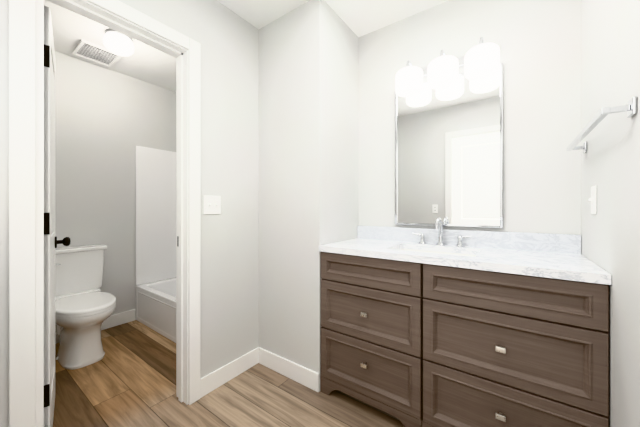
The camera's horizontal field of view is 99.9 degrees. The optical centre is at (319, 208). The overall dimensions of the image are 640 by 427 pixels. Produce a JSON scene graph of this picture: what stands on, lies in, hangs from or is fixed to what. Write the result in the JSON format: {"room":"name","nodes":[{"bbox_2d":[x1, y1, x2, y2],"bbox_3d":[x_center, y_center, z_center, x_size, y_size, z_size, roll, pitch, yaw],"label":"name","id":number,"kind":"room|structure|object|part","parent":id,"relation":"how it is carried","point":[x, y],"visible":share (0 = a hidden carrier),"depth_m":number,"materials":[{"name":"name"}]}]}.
{"room":"bathroom","nodes":[
{"label":"bathroom","id":0,"kind":"room"},
{"bbox_2d":[55,51,175,319],"bbox_3d":[-2.089,-0.092,2.507,0.120,2.440,2.072,0,0,36],"label":"wall","id":1,"kind":"structure","parent":0,"point":[107,121],"depth_m":2.52,"materials":[{"name":"grey paint"}]},
{"bbox_2d":[55,309,134,343],"bbox_3d":[-2.216,1.072,2.217,0.013,0.112,1.213,0,0,36],"label":"baseboard","id":2,"kind":"structure","parent":1,"relation":"attached to","point":[118,319],"depth_m":2.58,"materials":[{"name":"paint"}]},
{"bbox_2d":[0,0,258,426],"bbox_3d":[-0.770,-0.092,1.633,0.120,2.440,1.952,0,0,36],"label":"wall","id":3,"kind":"structure","parent":0,"point":[226,38],"depth_m":1.72,"materials":[{"name":"grey paint"}]},
{"bbox_2d":[9,0,199,426],"bbox_3d":[-0.986,0.103,1.334,0.120,2.050,0.639,0,0,36],"label":"door jamb","id":4,"kind":"structure","parent":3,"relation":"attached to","point":[113,17],"depth_m":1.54,"materials":[{"name":"paint"}]},
{"bbox_2d":[44,6,70,426],"bbox_3d":[-1.394,0.112,1.410,0.569,2.008,0.212,0,0,36],"label":"door","id":5,"kind":"structure","parent":4,"relation":"attached to","point":[51,241],"depth_m":1.19,"materials":[{"name":"paint"}]},
{"bbox_2d":[47,0,176,394],"bbox_3d":[-1.041,0.076,1.374,0.017,2.103,0.745,0,0,36],"label":"door stop","id":6,"kind":"object","parent":3,"relation":"attached to","point":[176,193],"visible":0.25,"depth_m":1.62,"materials":[{"name":"paint"}]},
{"bbox_2d":[204,195,220,213],"bbox_3d":[-0.662,-0.020,1.663,0.020,0.115,0.116,0,0,36],"label":"light switch","id":7,"kind":"object","parent":3,"relation":"attached to","point":[212,204],"visible":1,"depth_m":1.67,"materials":[{"name":"white plastic"}]},
{"bbox_2d":[200,347,258,397],"bbox_3d":[-0.580,1.072,1.785,0.013,0.112,0.461,0,0,36],"label":"baseboard","id":8,"kind":"structure","parent":3,"relation":"attached to","point":[215,379],"depth_m":1.75,"materials":[{"name":"paint"}]},
{"bbox_2d":[53,320,403,426],"bbox_3d":[-0.636,1.178,1.536,3.614,0.100,2.192,0,0,36],"label":"floor","id":9,"kind":"structure","parent":0,"point":[128,379],"depth_m":1.59,"materials":[{"name":"brown wood"}]},
{"bbox_2d":[55,244,115,369],"bbox_3d":[-1.848,0.727,2.068,0.750,0.802,0.448,0,0,36],"label":"toilet","id":10,"kind":"object","parent":9,"relation":"on","point":[85,306],"visible":0.81,"depth_m":2.00,"materials":[{"name":"white ceramic"}]},
{"bbox_2d":[136,146,175,342],"bbox_3d":[-1.060,0.248,2.585,1.455,1.760,0.738,0,0,36],"label":"bathtub","id":11,"kind":"object","parent":9,"relation":"on","point":[155,239],"visible":0.27,"depth_m":2.80,"materials":[{"name":"white plastic"}]},
{"bbox_2d":[319,218,610,426],"bbox_3d":[0.646,0.592,1.492,1.237,1.072,0.523,0,0,36],"label":"bathroom vanity","id":12,"kind":"object","parent":9,"relation":"on","point":[438,326],"visible":1,"depth_m":1.23,"materials":[{"name":"brown wood"}]},
{"bbox_3d":[0.246,0.880,1.479,0.597,0.295,0.034,0,0,36],"label":"drawer","id":13,"kind":"part","parent":12,"relation":"part of","materials":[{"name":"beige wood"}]},
{"bbox_3d":[0.246,0.582,1.479,0.597,0.288,0.034,0,0,36],"label":"drawer","id":14,"kind":"part","parent":12,"relation":"part of","materials":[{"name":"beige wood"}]},
{"bbox_3d":[0.249,0.349,1.483,0.597,0.163,0.022,0,0,36],"label":"drawer","id":15,"kind":"part","parent":12,"relation":"part of","materials":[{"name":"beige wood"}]},
{"bbox_2d":[319,225,610,285],"bbox_3d":[0.646,0.198,1.492,1.237,0.130,0.523,0,0,36],"label":"countertop","id":16,"kind":"structure","parent":12,"relation":"on","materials":[{"name":"stone"}]},
{"bbox_2d":[412,218,472,247],"bbox_3d":[0.719,0.142,1.625,0.342,0.172,0.137,0,0,36],"label":"faucet","id":17,"kind":"object","parent":16,"relation":"on","point":[438,224],"depth_m":1.65,"materials":[{"name":"silver metal"}]},
{"bbox_3d":[0.750,0.880,1.117,0.624,0.295,0.034,0,0,36],"label":"drawer","id":18,"kind":"part","parent":12,"relation":"part of","materials":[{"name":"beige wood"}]},
{"bbox_3d":[0.750,0.582,1.117,0.624,0.288,0.034,0,0,36],"label":"drawer","id":19,"kind":"part","parent":12,"relation":"part of","materials":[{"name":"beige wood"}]},
{"bbox_3d":[0.753,0.349,1.121,0.624,0.163,0.022,0,0,36],"label":"drawer","id":20,"kind":"part","parent":12,"relation":"part of","materials":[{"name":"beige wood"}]},
{"bbox_2d":[44,0,447,91],"bbox_3d":[-0.636,-1.362,1.536,3.614,0.100,2.192,0,0,36],"label":"ceiling","id":21,"kind":"structure","parent":0,"point":[71,30],"depth_m":1.90,"materials":[{"name":"white paint"}]},
{"bbox_2d":[71,39,122,66],"bbox_3d":[-1.888,-1.304,2.282,0.300,0.017,0.270,0,0,36],"label":"ceiling vent","id":22,"kind":"object","parent":21,"relation":"in","point":[94,53],"visible":0.92,"depth_m":2.27,"materials":[{"name":"paint"}]},
{"bbox_2d":[103,30,133,55],"bbox_3d":[-1.531,-1.248,2.050,0.194,0.126,0.194,0,0,36],"label":"ceiling light","id":23,"kind":"object","parent":21,"relation":"attached to","point":[116,42],"visible":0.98,"depth_m":2.00,"materials":[{"name":"white glass"}]},
{"bbox_2d":[259,0,358,391],"bbox_3d":[-0.077,-0.092,2.022,0.552,2.440,0.511,0,0,36],"label":"wall","id":24,"kind":"structure","parent":0,"point":[308,128],"depth_m":1.80,"materials":[{"name":"grey paint"}]},
{"bbox_2d":[259,347,318,391],"bbox_3d":[-0.231,1.072,1.810,0.550,0.112,0.013,0,0,36],"label":"baseboard","id":25,"kind":"structure","parent":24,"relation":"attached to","point":[304,376],"depth_m":1.78,"materials":[{"name":"paint"}]},
{"bbox_2d":[359,0,580,234],"bbox_3d":[-0.031,-0.092,2.377,3.614,2.440,0.120,0,0,36],"label":"wall","id":26,"kind":"structure","parent":0,"point":[538,42],"depth_m":1.50,"materials":[{"name":"grey paint"}]},
{"bbox_2d":[395,37,499,96],"bbox_3d":[0.743,-0.842,1.621,0.568,0.208,0.203,0,0,36],"label":"sconce","id":27,"kind":"object","parent":26,"relation":"attached to","point":[481,61],"visible":0.98,"depth_m":1.54,"materials":[{"name":"white glass"}]},
{"bbox_2d":[395,62,502,227],"bbox_3d":[0.782,-0.354,1.704,0.624,0.935,0.022,0,0,36],"label":"mirror","id":28,"kind":"object","parent":26,"relation":"attached to","point":[448,156],"visible":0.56,"depth_m":1.67,"materials":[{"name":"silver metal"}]},
{"bbox_2d":[581,0,639,426],"bbox_3d":[0.748,-0.092,0.468,0.120,2.440,2.072,0,0,36],"label":"wall","id":29,"kind":"structure","parent":0,"point":[610,77],"depth_m":0.88,"materials":[{"name":"grey paint"}]},
{"bbox_2d":[588,186,596,213],"bbox_3d":[1.129,-0.034,1.118,0.020,0.115,0.070,0,0,36],"label":"light switch","id":30,"kind":"object","parent":29,"relation":"attached to","point":[593,199],"visible":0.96,"depth_m":1.11,"materials":[{"name":"white plastic"}]},
{"bbox_2d":[566,96,636,152],"bbox_3d":[1.027,-0.282,1.017,0.066,0.048,0.658,0,0,36],"label":"towel rail","id":31,"kind":"object","parent":29,"relation":"attached to","point":[630,108],"visible":1,"depth_m":0.82,"materials":[{"name":"silver metal"}]}
]}

